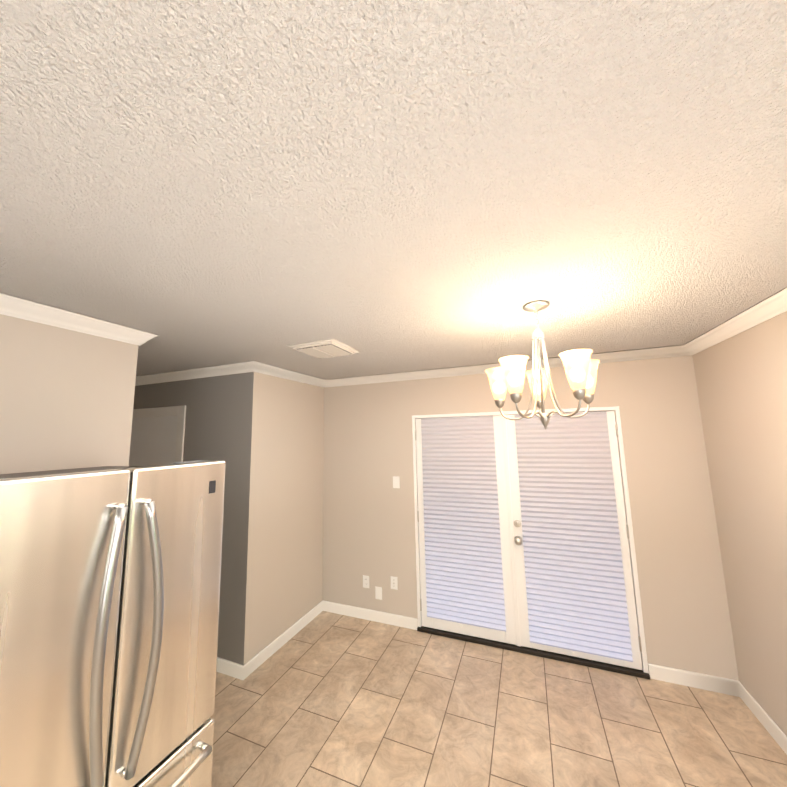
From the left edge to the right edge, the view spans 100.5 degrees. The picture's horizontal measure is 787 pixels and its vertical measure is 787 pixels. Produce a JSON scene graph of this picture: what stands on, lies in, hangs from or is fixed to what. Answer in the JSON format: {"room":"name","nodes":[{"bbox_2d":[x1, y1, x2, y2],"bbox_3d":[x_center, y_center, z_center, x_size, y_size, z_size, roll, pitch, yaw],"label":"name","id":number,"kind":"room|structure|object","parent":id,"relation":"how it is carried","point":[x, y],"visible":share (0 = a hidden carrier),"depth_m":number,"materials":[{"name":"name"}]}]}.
{"room":"kitchen","nodes":[
{"label":"kitchen","id":0,"kind":"room"},
{"bbox_2d":[0,314,323,663],"bbox_3d":[-2.135,0.676,0.390,0.120,2.440,7.020,-4,-8,22],"label":"wall","id":1,"kind":"structure","parent":0,"point":[284,589],"depth_m":2.50,"materials":[{"name":"beige paint"}]},
{"bbox_2d":[0,292,158,345],"bbox_3d":[-2.422,-0.608,-0.357,0.070,0.075,5.140,-4,-8,22],"label":"crown molding","id":2,"kind":"structure","parent":1,"relation":"attached to","point":[10,305],"depth_m":1.63,"materials":[{"name":"white wood"}]},
{"bbox_2d":[240,600,323,679],"bbox_3d":[-0.942,2.168,2.948,0.013,0.095,1.043,-4,-8,22],"label":"baseboard","id":3,"kind":"structure","parent":1,"relation":"attached to","point":[246,669],"depth_m":2.82,"materials":[{"name":"white wood"}]},
{"bbox_2d":[264,363,327,386],"bbox_3d":[-0.971,-0.169,3.231,0.070,0.075,0.930,-4,-8,22],"label":"crown molding","id":4,"kind":"structure","parent":1,"relation":"attached to","point":[271,370],"depth_m":3.21,"materials":[{"name":"white wood"}]},
{"bbox_2d":[133,372,253,664],"bbox_3d":[-1.929,1.013,3.002,1.700,2.440,0.120,-4,-8,22],"label":"wall","id":5,"kind":"structure","parent":0,"point":[218,419],"depth_m":2.77,"materials":[{"name":"grey paint"}]},
{"bbox_2d":[129,405,185,466],"bbox_3d":[-2.369,1.194,3.083,1.000,2.120,0.016,-4,-8,22],"label":"door","id":6,"kind":"structure","parent":5,"relation":"attached to","point":[157,435],"depth_m":3.13,"materials":[{"name":"white wood"}]},
{"bbox_2d":[135,361,263,385],"bbox_3d":[-1.957,-0.171,3.054,1.770,0.075,0.070,-4,-8,22],"label":"crown molding","id":7,"kind":"structure","parent":5,"relation":"attached to","point":[248,366],"depth_m":2.96,"materials":[{"name":"white wood"}]},
{"bbox_2d":[216,657,239,678],"bbox_3d":[-1.591,2.143,2.654,0.930,0.095,0.013,-4,-8,22],"label":"baseboard","id":8,"kind":"structure","parent":5,"relation":"attached to","point":[224,666],"depth_m":2.52,"materials":[{"name":"white wood"}]},
{"bbox_2d":[0,0,786,379],"bbox_3d":[-1.345,-0.643,0.232,5.282,0.100,7.260,-4,-8,22],"label":"ceiling","id":9,"kind":"structure","parent":0,"point":[388,186],"depth_m":0.81,"materials":[{"name":"white paint"}]},
{"bbox_2d":[287,339,359,358],"bbox_3d":[-0.500,-0.312,2.390,0.380,0.031,0.380,-4,-8,22],"label":"ceiling vent","id":10,"kind":"object","parent":9,"relation":"in","point":[328,348],"visible":1,"depth_m":2.31,"materials":[{"name":"white metal"}]},
{"bbox_2d":[485,300,599,429],"bbox_3d":[0.733,-0.135,1.640,0.541,0.630,0.525,-4,-8,22],"label":"chandelier","id":11,"kind":"object","parent":9,"relation":"hanging from","point":[580,366],"visible":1,"depth_m":1.57,"materials":[{"name":"white glass"}]},
{"bbox_2d":[211,611,786,786],"bbox_3d":[-1.291,1.875,-0.098,5.282,0.100,7.260,-4,-8,22],"label":"floor","id":12,"kind":"structure","parent":0,"point":[325,699],"depth_m":2.05,"materials":[{"name":"tile"}]},
{"bbox_2d":[0,460,225,786],"bbox_3d":[-1.220,1.125,1.136,0.911,1.705,0.754,-4,-8,22],"label":"fridge","id":13,"kind":"object","parent":12,"relation":"on","point":[110,577],"visible":1,"depth_m":1.01,"materials":[{"name":"grey metal"}]},
{"bbox_2d":[323,355,738,680],"bbox_3d":[0.801,0.960,3.044,3.582,2.440,0.120,-4,-8,22],"label":"wall","id":14,"kind":"structure","parent":0,"point":[368,519],"depth_m":2.66,"materials":[{"name":"beige paint"}]},
{"bbox_2d":[363,575,368,587],"bbox_3d":[-0.276,1.895,3.295,0.072,0.116,0.008,-4,-8,22],"label":"outlet","id":15,"kind":"object","parent":14,"relation":"attached to","point":[365,581],"visible":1,"depth_m":3.29,"materials":[{"name":"white plastic"}]},
{"bbox_2d":[324,601,417,629],"bbox_3d":[-0.262,2.193,3.251,1.049,0.095,0.013,-4,-8,22],"label":"baseboard","id":16,"kind":"structure","parent":14,"relation":"attached to","point":[362,613],"depth_m":3.22,"materials":[{"name":"white wood"}]},
{"bbox_2d":[375,586,381,599],"bbox_3d":[-0.146,1.972,3.234,0.072,0.116,0.006,-4,-8,22],"label":"outlet","id":17,"kind":"object","parent":14,"relation":"attached to","point":[378,592],"visible":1,"depth_m":3.23,"materials":[{"name":"white plastic"}]},
{"bbox_2d":[390,576,397,589],"bbox_3d":[0.004,1.844,3.185,0.072,0.116,0.013,-4,-8,22],"label":"outlet","id":18,"kind":"object","parent":14,"relation":"attached to","point":[394,583],"visible":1,"depth_m":3.18,"materials":[{"name":"white plastic"}]},
{"bbox_2d":[393,476,399,487],"bbox_3d":[0.026,0.893,3.291,0.072,0.116,0.014,-4,-8,22],"label":"light switch","id":19,"kind":"object","parent":14,"relation":"attached to","point":[396,481],"visible":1,"depth_m":3.29,"materials":[{"name":"white plastic"}]},
{"bbox_2d":[323,345,683,387],"bbox_3d":[0.698,-0.219,3.126,3.250,0.075,0.070,-4,-8,22],"label":"crown molding","id":20,"kind":"structure","parent":14,"relation":"attached to","point":[667,351],"depth_m":3.07,"materials":[{"name":"white wood"}]},
{"bbox_2d":[415,411,642,669],"bbox_3d":[1.028,1.153,2.849,1.722,1.930,0.121,-4,-8,22],"label":"doors","id":21,"kind":"structure","parent":14,"relation":"in","point":[514,585],"depth_m":2.83,"materials":[{"name":"white wood"}]},
{"bbox_2d":[421,411,632,661],"bbox_3d":[1.029,1.143,2.851,1.588,1.910,0.028,-4,-8,22],"label":"shades","id":22,"kind":"object","parent":21,"relation":"attached to","point":[575,589],"visible":0.9,"depth_m":2.79,"materials":[{"name":"grey plastic"}]},
{"bbox_2d":[412,406,649,679],"bbox_3d":[1.053,1.160,2.912,1.778,1.999,0.170,-4,-8,22],"label":"door frame","id":23,"kind":"structure","parent":14,"relation":"attached to","point":[644,673],"depth_m":2.66,"materials":[{"name":"white painted wood"}]},
{"bbox_2d":[648,663,735,695],"bbox_3d":[2.099,2.020,2.317,0.479,0.095,0.013,-4,-8,22],"label":"baseboard","id":24,"kind":"structure","parent":14,"relation":"attached to","point":[732,687],"depth_m":2.31,"materials":[{"name":"white wood"}]},
{"bbox_2d":[692,311,786,735],"bbox_3d":[1.077,0.441,-0.880,0.120,2.440,7.020,-4,-8,22],"label":"wall","id":25,"kind":"structure","parent":0,"point":[741,379],"depth_m":1.96,"materials":[{"name":"beige paint"}]},
{"bbox_2d":[680,287,786,355],"bbox_3d":[0.964,-0.724,-0.692,0.070,0.075,7.020,-4,-8,22],"label":"crown molding","id":26,"kind":"structure","parent":25,"relation":"attached to","point":[770,307],"depth_m":1.88,"materials":[{"name":"white wood"}]},
{"bbox_2d":[736,680,786,754],"bbox_3d":[2.009,1.901,1.387,0.013,0.095,1.820,-4,-8,22],"label":"baseboard","id":27,"kind":"structure","parent":25,"relation":"attached to","point":[778,735],"depth_m":1.99,"materials":[{"name":"white wood"}]}
]}

